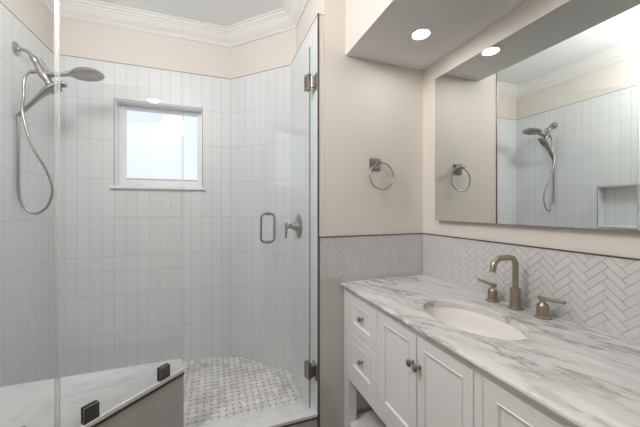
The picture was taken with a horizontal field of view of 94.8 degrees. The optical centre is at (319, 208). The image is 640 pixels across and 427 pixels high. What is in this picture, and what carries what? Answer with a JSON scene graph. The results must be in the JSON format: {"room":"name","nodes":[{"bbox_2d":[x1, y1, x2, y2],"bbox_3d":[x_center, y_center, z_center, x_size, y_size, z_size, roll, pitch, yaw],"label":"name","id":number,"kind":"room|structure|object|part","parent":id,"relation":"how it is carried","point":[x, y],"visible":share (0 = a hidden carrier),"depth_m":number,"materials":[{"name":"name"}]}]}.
{"room":"bathroom","nodes":[
{"label":"bathroom","id":0,"kind":"room"},
{"bbox_2d":[0,0,53,386],"bbox_3d":[-1.353,-0.097,0.254,0.142,2.928,4.600,0,0,-20],"label":"wall","id":1,"kind":"structure","parent":0,"point":[26,239],"depth_m":1.87,"materials":[{"name":"tile"}]},
{"bbox_3d":[-1.756,-1.163,1.526,0.011,0.004,1.466,0,0,-20],"label":"tile edge trim","id":2,"kind":"part","parent":1,"relation":"part of","materials":[{"name":"paint"}]},
{"bbox_2d":[12,41,104,214],"bbox_3d":[-1.642,-0.484,1.878,0.445,1.048,0.184,0,0,-20],"label":"shower head","id":3,"kind":"object","parent":1,"relation":"attached to","point":[80,73],"visible":0.98,"depth_m":1.81},
{"bbox_3d":[-1.800,-0.947,1.805,0.099,0.066,0.020,0,0,-20],"label":"shower arm","id":4,"kind":"part","parent":3,"relation":"part of","materials":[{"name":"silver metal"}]},
{"bbox_2d":[41,0,308,46],"bbox_3d":[-0.390,-1.507,0.537,1.906,0.107,4.276,0,0,-20],"label":"trim","id":5,"kind":"structure","parent":1,"relation":"attached to","point":[286,18],"depth_m":2.38,"materials":[{"name":"paint"}]},
{"bbox_2d":[0,358,183,426],"bbox_3d":[-1.130,1.103,1.255,0.985,0.529,0.491,0,0,-20],"label":"wall","id":6,"kind":"structure","parent":0,"point":[133,396],"depth_m":1.35,"materials":[{"name":"stone"}]},
{"bbox_2d":[54,0,169,426],"bbox_3d":[-0.839,-0.071,1.308,0.023,1.820,0.546,0,0,26],"label":"glass panel","id":7,"kind":"object","parent":6,"relation":"on","point":[90,411],"visible":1,"depth_m":1.07,"materials":[{"name":"clear glass"}]},
{"bbox_3d":[-1.046,0.864,1.133,1.060,0.014,0.242,0,0,-42],"label":"edge trim","id":8,"kind":"part","parent":6,"relation":"part of","materials":[{"name":"stone"}]},
{"bbox_2d":[53,16,230,377],"bbox_3d":[-1.238,-0.097,2.578,1.970,2.928,0.161,0,0,-20],"label":"wall","id":9,"kind":"structure","parent":0,"point":[145,274],"depth_m":2.39,"materials":[{"name":"tile"}]},
{"bbox_3d":[-1.404,-1.163,2.438,1.276,0.004,0.011,0,0,-20],"label":"edge trim","id":10,"kind":"part","parent":9,"relation":"part of","materials":[{"name":"paint"}]},
{"bbox_2d":[109,98,204,189],"bbox_3d":[-1.358,-0.516,2.517,0.698,0.718,0.183,0,0,-20],"label":"window","id":11,"kind":"structure","parent":9,"relation":"in","point":[121,106],"depth_m":2.48,"materials":[{"name":"wood"}]},
{"bbox_3d":[-1.358,-0.170,2.517,0.698,0.024,0.183,0,0,-20],"label":"sill","id":12,"kind":"part","parent":11,"relation":"part of","materials":[{"name":"white plastic"}]},
{"bbox_3d":[-1.378,-0.533,2.585,0.579,0.625,0.033,0,0,-20],"label":"sash","id":13,"kind":"part","parent":11,"relation":"part of","materials":[{"name":"glass"}]},
{"bbox_2d":[95,0,284,26],"bbox_3d":[-0.121,-1.611,0.701,2.750,0.100,4.600,0,0,-20],"label":"ceiling","id":14,"kind":"structure","parent":0,"point":[225,13],"depth_m":2.30,"materials":[{"name":"paint"}]},
{"bbox_2d":[183,354,304,426],"bbox_3d":[-1.031,1.340,2.055,1.715,0.055,0.966,0,0,-20],"label":"floor","id":15,"kind":"structure","parent":0,"point":[217,388],"depth_m":2.14,"materials":[{"name":"tile"}]},
{"bbox_2d":[231,0,422,426],"bbox_3d":[-0.021,-0.097,2.437,1.323,2.928,1.304,0,0,-20],"label":"wall partition","id":16,"kind":"structure","parent":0,"point":[362,110],"depth_m":1.97,"materials":[{"name":"paint"}]},
{"bbox_2d":[195,400,317,426],"bbox_3d":[-0.387,1.298,1.697,0.749,0.138,0.145,0,0,-20],"label":"trim","id":17,"kind":"structure","parent":16,"relation":"attached to","point":[299,414],"depth_m":1.73,"materials":[{"name":"stone"}]},
{"bbox_3d":[-0.352,1.252,1.637,0.723,0.008,0.008,0,0,-20],"label":"edge trim","id":18,"kind":"part","parent":17,"relation":"part of","materials":[{"name":"stone"}]},
{"bbox_3d":[-0.301,0.102,2.290,0.274,2.532,1.206,0,0,-41],"label":"tile edge trim","id":19,"kind":"part","parent":16,"relation":"part of","materials":[{"name":"metal"}]},
{"bbox_2d":[260,47,316,407],"bbox_3d":[-0.222,0.117,2.063,0.128,2.198,0.706,0,0,-40],"label":"shower door","id":20,"kind":"structure","parent":16,"relation":"attached to","point":[310,82],"depth_m":1.79,"materials":[{"name":"clear glass"}]},
{"bbox_3d":[-0.405,0.153,2.283,0.129,0.237,0.017,0,0,-35],"label":"pull handle","id":21,"kind":"part","parent":20,"relation":"part of","materials":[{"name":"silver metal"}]},
{"bbox_3d":[-0.033,0.995,1.806,0.006,0.096,0.072,0,0,-20],"label":"wall plate","id":22,"kind":"part","parent":20,"relation":"part of","materials":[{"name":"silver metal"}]},
{"bbox_3d":[-0.033,-0.769,1.806,0.006,0.096,0.072,0,0,-20],"label":"wall plate","id":23,"kind":"part","parent":20,"relation":"part of","materials":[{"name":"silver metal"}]},
{"bbox_2d":[285,214,301,237],"bbox_3d":[-0.205,0.132,2.136,0.106,0.180,0.180,0,0,-20],"label":"shower valve","id":24,"kind":"object","parent":16,"relation":"attached to","point":[297,225],"visible":1,"depth_m":2.12,"materials":[{"name":"silver metal"}]},
{"bbox_3d":[-0.244,0.161,2.122,0.022,0.111,0.022,0,0,-20],"label":"lever","id":25,"kind":"part","parent":24,"relation":"part of","materials":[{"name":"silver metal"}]},
{"bbox_3d":[0.343,0.769,1.882,0.756,1.197,0.013,0,0,-20],"label":"wainscot trim","id":26,"kind":"part","parent":16,"relation":"part of","materials":[{"name":"tile"}]},
{"bbox_2d":[369,158,393,189],"bbox_3d":[0.382,-0.216,1.869,0.180,0.207,0.062,0,0,-20],"label":"towel ring","id":27,"kind":"object","parent":16,"relation":"attached to","point":[375,163],"visible":1,"depth_m":1.87,"materials":[{"name":"silver metal"}]},
{"bbox_3d":[0.353,-0.281,1.885,0.074,0.076,0.014,0,0,-20],"label":"wall plate","id":28,"kind":"part","parent":27,"relation":"part of","materials":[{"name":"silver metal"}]},
{"bbox_2d":[345,0,528,69],"bbox_3d":[0.970,-1.253,0.436,0.583,0.615,3.159,0,0,-20],"label":"ceiling","id":29,"kind":"structure","parent":0,"point":[375,30],"depth_m":1.57,"materials":[{"name":"paint"}]},
{"bbox_2d":[407,26,434,41],"bbox_3d":[0.548,-0.943,1.598,0.144,0.005,0.144,0,0,-20],"label":"recessed light","id":30,"kind":"object","parent":29,"relation":"in","point":[422,33],"visible":1,"depth_m":1.59,"materials":[{"name":"paint"}]},
{"bbox_2d":[423,0,639,342],"bbox_3d":[1.311,-0.097,0.507,0.133,2.928,3.259,0,0,-20],"label":"wall","id":31,"kind":"structure","parent":0,"point":[596,272],"depth_m":1.32,"materials":[{"name":"tile"}]},
{"bbox_3d":[0.984,0.173,1.234,0.013,0.005,1.649,0,0,-20],"label":"backsplash trim","id":32,"kind":"part","parent":31,"relation":"part of","materials":[{"name":"metal"}]},
{"bbox_2d":[435,0,639,230],"bbox_3d":[0.930,-0.370,1.347,0.036,0.891,1.099,0,0,-20],"label":"wall mirror","id":33,"kind":"object","parent":31,"relation":"attached to","point":[540,126],"visible":1,"depth_m":1.22,"materials":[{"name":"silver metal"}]},
{"bbox_3d":[-0.121,1.417,0.701,2.750,0.100,4.600,0,0,-20],"label":"floor","id":34,"kind":"structure","parent":0,"visible":0},
{"bbox_2d":[344,288,570,426],"bbox_3d":[0.648,0.925,1.241,0.616,0.885,1.411,0,0,-20],"label":"vanity cabinet","id":35,"kind":"object","parent":34,"relation":"on","point":[407,379],"visible":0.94,"depth_m":1.19,"materials":[{"name":"white paint"}]},
{"bbox_3d":[0.183,0.925,1.784,0.054,0.885,0.064,0,0,-20],"label":"leg","id":36,"kind":"part","parent":35,"relation":"part of","materials":[{"name":"white paint"}]},
{"bbox_3d":[0.233,0.839,1.598,0.022,0.228,0.306,0,0,-20],"label":"drawer","id":37,"kind":"part","parent":35,"relation":"part of","materials":[{"name":"white paint"}]},
{"bbox_3d":[0.233,0.605,1.598,0.022,0.204,0.306,0,0,-20],"label":"drawer","id":38,"kind":"part","parent":35,"relation":"part of","materials":[{"name":"white paint"}]},
{"bbox_2d":[350,410,386,426],"bbox_3d":[0.664,1.282,1.246,0.575,0.020,1.380,0,0,-20],"label":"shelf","id":39,"kind":"object","parent":35,"relation":"attached to","point":[370,418],"depth_m":1.76,"materials":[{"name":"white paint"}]},
{"bbox_3d":[0.343,0.728,1.296,0.022,0.450,0.270,0,0,-20],"label":"door","id":40,"kind":"part","parent":35,"relation":"part of","materials":[{"name":"white paint"}]},
{"bbox_3d":[0.360,0.619,1.178,0.031,0.029,0.029,0,0,-20],"label":"knob","id":41,"kind":"part","parent":35,"relation":"part of","materials":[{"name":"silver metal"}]},
{"bbox_3d":[0.374,0.619,1.139,0.031,0.029,0.029,0,0,-20],"label":"knob","id":42,"kind":"part","parent":35,"relation":"part of","materials":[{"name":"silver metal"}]},
{"bbox_3d":[0.436,0.728,1.038,0.022,0.450,0.268,0,0,-20],"label":"door","id":43,"kind":"part","parent":35,"relation":"part of","materials":[{"name":"white paint"}]},
{"bbox_2d":[341,275,639,426],"bbox_3d":[0.654,0.467,1.232,0.612,0.030,1.420,0,0,-20],"label":"countertop","id":44,"kind":"structure","parent":35,"relation":"on","point":[580,375],"depth_m":0.93,"materials":[{"name":"stone"}]},
{"bbox_2d":[425,307,526,339],"bbox_3d":[0.625,0.564,1.226,0.328,0.162,0.488,0,0,-20],"label":"sink","id":45,"kind":"object","parent":44,"relation":"in","point":[465,320],"visible":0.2,"depth_m":1.35,"materials":[{"name":"ceramic"}]},
{"bbox_2d":[477,255,565,319],"bbox_3d":[0.824,0.329,1.304,0.181,0.244,0.397,0,0,-20],"label":"faucet","id":46,"kind":"object","parent":44,"relation":"on","point":[542,308],"visible":1,"depth_m":1.30,"materials":[{"name":"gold metal"}]},
{"bbox_3d":[0.830,0.370,1.464,0.017,0.023,0.099,0,0,-20],"label":"lever","id":47,"kind":"part","parent":46,"relation":"part of","materials":[{"name":"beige metal"}]},
{"bbox_3d":[0.841,0.414,1.433,0.060,0.074,0.060,0,0,-20],"label":"handle","id":48,"kind":"part","parent":46,"relation":"part of","materials":[{"name":"beige metal"}]},
{"bbox_3d":[0.823,0.329,1.305,0.181,0.244,0.060,0,0,-20],"label":"spout","id":49,"kind":"part","parent":46,"relation":"part of","materials":[{"name":"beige metal"}]},
{"bbox_3d":[0.920,0.414,1.215,0.060,0.074,0.060,0,0,-20],"label":"handle","id":50,"kind":"part","parent":46,"relation":"part of","materials":[{"name":"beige metal"}]},
{"bbox_3d":[0.931,0.370,1.184,0.017,0.023,0.099,0,0,-20],"label":"lever","id":51,"kind":"part","parent":46,"relation":"part of","materials":[{"name":"beige metal"}]},
{"bbox_3d":[0.545,0.605,0.737,0.022,0.204,0.306,0,0,-20],"label":"drawer","id":52,"kind":"part","parent":35,"relation":"part of","materials":[{"name":"white paint"}]},
{"label":"outside","id":53,"kind":"structure","parent":0,"visible":0},
{"bbox_2d":[127,178,196,181],"bbox_3d":[-3.290,0.448,7.317,7.200,2.130,2.000,0,0,-20],"label":"roof","id":54,"kind":"structure","parent":53,"point":[127,178],"depth_m":6.24,"materials":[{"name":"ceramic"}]}
]}

